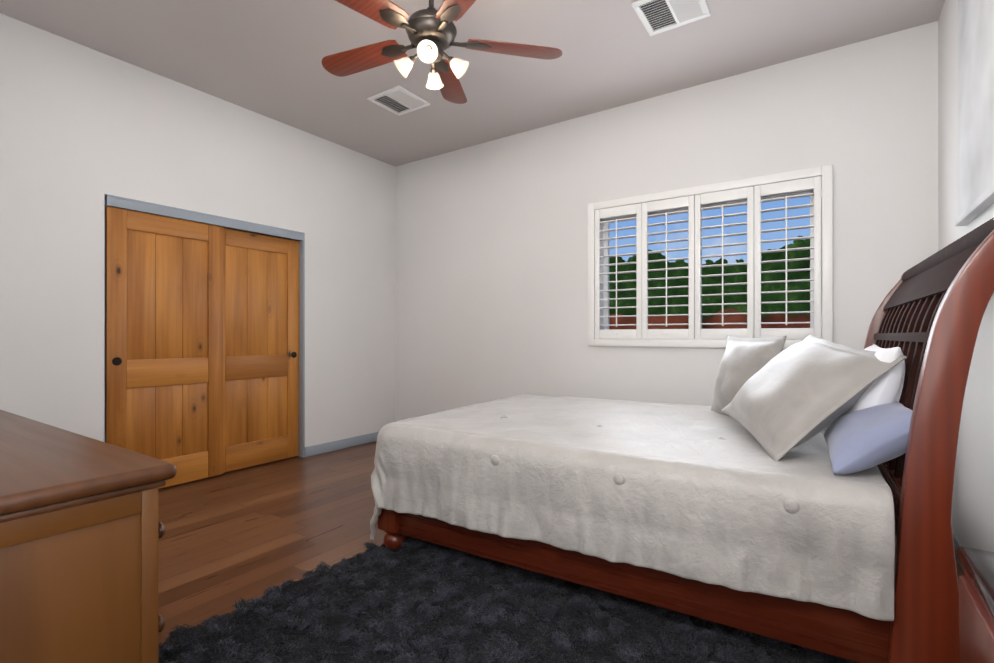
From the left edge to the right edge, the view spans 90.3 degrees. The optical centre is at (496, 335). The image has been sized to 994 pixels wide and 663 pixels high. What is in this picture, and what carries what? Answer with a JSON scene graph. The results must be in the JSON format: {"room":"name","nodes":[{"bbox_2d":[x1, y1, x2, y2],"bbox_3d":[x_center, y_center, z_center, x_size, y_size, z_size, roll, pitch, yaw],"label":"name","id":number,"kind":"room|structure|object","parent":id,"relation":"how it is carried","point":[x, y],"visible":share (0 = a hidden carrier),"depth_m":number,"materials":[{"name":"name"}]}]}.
{"room":"bedroom","nodes":[
{"label":"bedroom","id":0,"kind":"room"},
{"bbox_2d":[0,13,394,446],"bbox_3d":[-2.384,-0.382,3.864,0.120,3.050,4.230,0,0,34],"label":"wall","id":1,"kind":"structure","parent":0,"point":[84,130],"depth_m":3.51,"materials":[{"name":"white paint"}]},
{"bbox_2d":[105,206,298,488],"bbox_3d":[-2.271,0.126,4.011,0.080,2.010,1.500,0,0,34],"label":"closet doors","id":2,"kind":"structure","parent":1,"relation":"in","point":[201,350],"depth_m":3.87,"materials":[{"name":"brown wood"}]},
{"bbox_2d":[104,194,304,457],"bbox_3d":[-2.279,0.093,4.016,0.124,2.100,1.540,0,0,34],"label":"trim","id":3,"kind":"structure","parent":1,"relation":"attached to","point":[144,207],"depth_m":4.19,"materials":[{"name":"grey"}]},
{"bbox_2d":[305,432,378,456],"bbox_3d":[-1.478,1.097,5.086,0.013,0.095,1.129,0,0,34],"label":"baseboard","id":4,"kind":"structure","parent":1,"relation":"attached to","point":[322,448],"depth_m":4.93,"materials":[{"name":"grey"}]},
{"bbox_2d":[105,200,295,240],"bbox_3d":[-2.633,-0.382,4.256,0.730,3.050,2.240,0,0,34],"label":"wall","id":5,"kind":"structure","parent":0,"point":[225,227],"depth_m":4.94,"materials":[{"name":"white paint"}]},
{"bbox_2d":[0,0,944,166],"bbox_3d":[-0.710,-1.969,2.826,5.720,0.120,4.380,0,0,34],"label":"ceiling","id":6,"kind":"structure","parent":0,"point":[263,57],"depth_m":3.31,"materials":[{"name":"beige paint"}]},
{"bbox_2d":[367,86,429,115],"bbox_3d":[-0.797,-1.899,4.019,0.360,0.016,0.360,0,0,34],"label":"ceiling vent","id":7,"kind":"object","parent":6,"relation":"in","point":[399,100],"visible":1,"depth_m":4.00,"materials":[{"name":"white metal"}]},
{"bbox_2d":[321,0,561,103],"bbox_3d":[-0.360,-1.586,2.406,1.271,0.647,1.265,0,0,34],"label":"ceiling fan","id":8,"kind":"object","parent":6,"relation":"hanging from","point":[431,31],"visible":1,"depth_m":2.43,"materials":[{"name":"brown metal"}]},
{"bbox_2d":[631,0,710,35],"bbox_3d":[1.021,-1.900,2.887,0.360,0.016,0.360,0,0,34],"label":"ceiling vent","id":9,"kind":"object","parent":6,"relation":"in","point":[661,16],"visible":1,"depth_m":2.91,"materials":[{"name":"white metal"}]},
{"bbox_2d":[158,441,963,645],"bbox_3d":[-0.710,1.201,2.821,5.720,0.120,4.380,0,0,34],"label":"floor","id":10,"kind":"structure","parent":0,"point":[226,540],"depth_m":2.92,"materials":[{"name":"brown wood"}]},
{"bbox_2d":[0,410,176,662],"bbox_3d":[-1.486,0.712,1.285,1.505,0.855,0.604,0,0,34],"label":"oak dresser","id":11,"kind":"object","parent":10,"relation":"on","point":[82,529],"visible":1,"depth_m":0.99,"materials":[{"name":"brown wood"}]},
{"bbox_2d":[158,536,858,662],"bbox_3d":[0.207,1.124,2.024,2.117,0.031,2.483,0,0,34],"label":"rug","id":12,"kind":"object","parent":10,"relation":"on","point":[413,600],"visible":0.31,"depth_m":1.90,"materials":[{"name":"black carpet"}]},
{"bbox_2d":[370,217,993,662],"bbox_3d":[0.829,0.387,2.715,2.600,1.508,1.852,0,0,32],"label":"sleigh bed","id":13,"kind":"object","parent":10,"relation":"on","point":[792,493],"visible":1,"depth_m":1.83,"materials":[{"name":"white fabric"}]},
{"bbox_2d":[370,394,894,620],"bbox_3d":[0.681,0.780,2.806,2.261,0.643,1.859,0,0,32],"label":"comforter","id":14,"kind":"object","parent":13,"relation":"on","point":[680,508],"depth_m":1.93,"materials":[{"name":"white fabric"}]},
{"bbox_2d":[824,401,911,474],"bbox_3d":[1.394,0.366,1.848,0.272,0.240,0.600,0,0,32],"label":"pillow","id":15,"kind":"object","parent":13,"relation":"on","point":[863,435],"depth_m":1.69,"materials":[{"name":"blue fabric"}]},
{"bbox_2d":[838,344,904,417],"bbox_3d":[1.569,0.255,2.092,0.217,0.426,0.700,0,0,32],"label":"pillow","id":16,"kind":"object","parent":13,"relation":"on","point":[856,367],"depth_m":1.83,"materials":[{"name":"white fabric"}]},
{"bbox_2d":[958,546,993,662],"bbox_3d":[1.018,0.816,0.851,0.309,0.645,0.590,0,0,34],"label":"nightstand","id":17,"kind":"object","parent":10,"relation":"on","point":[976,612],"visible":1,"depth_m":1.03,"materials":[{"name":"brown wood"}]},
{"bbox_2d":[395,21,937,421],"bbox_3d":[0.806,-0.382,4.352,4.920,3.050,0.150,0,0,34],"label":"wall","id":18,"kind":"structure","parent":0,"point":[491,270],"depth_m":4.11,"materials":[{"name":"white paint"}]},
{"bbox_2d":[604,214,635,329],"bbox_3d":[1.058,-0.531,4.233,0.274,0.965,0.035,0,0,34],"label":"window","id":19,"kind":"structure","parent":18,"relation":"in","point":[607,268],"depth_m":4.27,"materials":[{"name":"white"}]},
{"bbox_2d":[648,207,688,328],"bbox_3d":[1.392,-0.533,4.007,0.316,0.962,0.035,0,0,34],"label":"window","id":20,"kind":"structure","parent":18,"relation":"in","point":[684,208],"depth_m":4.01,"materials":[{"name":"white"}]},
{"bbox_2d":[588,165,832,347],"bbox_3d":[1.530,-0.517,3.798,1.740,1.220,0.158,0,0,34],"label":"window shutters","id":21,"kind":"object","parent":18,"relation":"attached to","point":[753,190],"visible":0.92,"depth_m":3.69,"materials":[{"name":"white wood"}]},
{"bbox_2d":[701,199,746,328],"bbox_3d":[1.734,-0.532,3.776,0.316,0.965,0.035,0,0,34],"label":"window","id":22,"kind":"structure","parent":18,"relation":"in","point":[742,200],"depth_m":3.77,"materials":[{"name":"white"}]},
{"bbox_2d":[761,189,813,327],"bbox_3d":[2.080,-0.533,3.542,0.321,0.962,0.035,0,0,34],"label":"window","id":23,"kind":"structure","parent":18,"relation":"in","point":[811,199],"depth_m":3.51,"materials":[{"name":"white"}]},
{"bbox_2d":[938,0,993,551],"bbox_3d":[1.556,-0.386,1.202,0.150,3.050,4.230,0,0,34],"label":"wall","id":24,"kind":"structure","parent":0,"point":[972,521],"depth_m":2.38,"materials":[{"name":"white paint"}]},
{"bbox_2d":[952,530,963,570],"bbox_3d":[1.530,1.092,1.307,0.013,0.095,4.020,0,0,34],"label":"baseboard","id":25,"kind":"structure","parent":24,"relation":"attached to","point":[957,543],"depth_m":2.51,"materials":[{"name":"grey"}]},
{"bbox_2d":[955,0,993,225],"bbox_3d":[1.894,-1.130,1.879,0.043,1.210,1.210,0,0,34],"label":"picture","id":26,"kind":"object","parent":24,"relation":"attached to","point":[975,108],"visible":0.98,"depth_m":2.08,"materials":[{"name":"white"}]},
{"label":"outside","id":27,"kind":"structure","parent":0,"visible":0},
{"bbox_2d":[609,196,809,328],"bbox_3d":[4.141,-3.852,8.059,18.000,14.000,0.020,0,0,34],"label":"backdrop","id":28,"kind":"structure","parent":27,"point":[714,269],"depth_m":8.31,"materials":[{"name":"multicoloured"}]}
]}

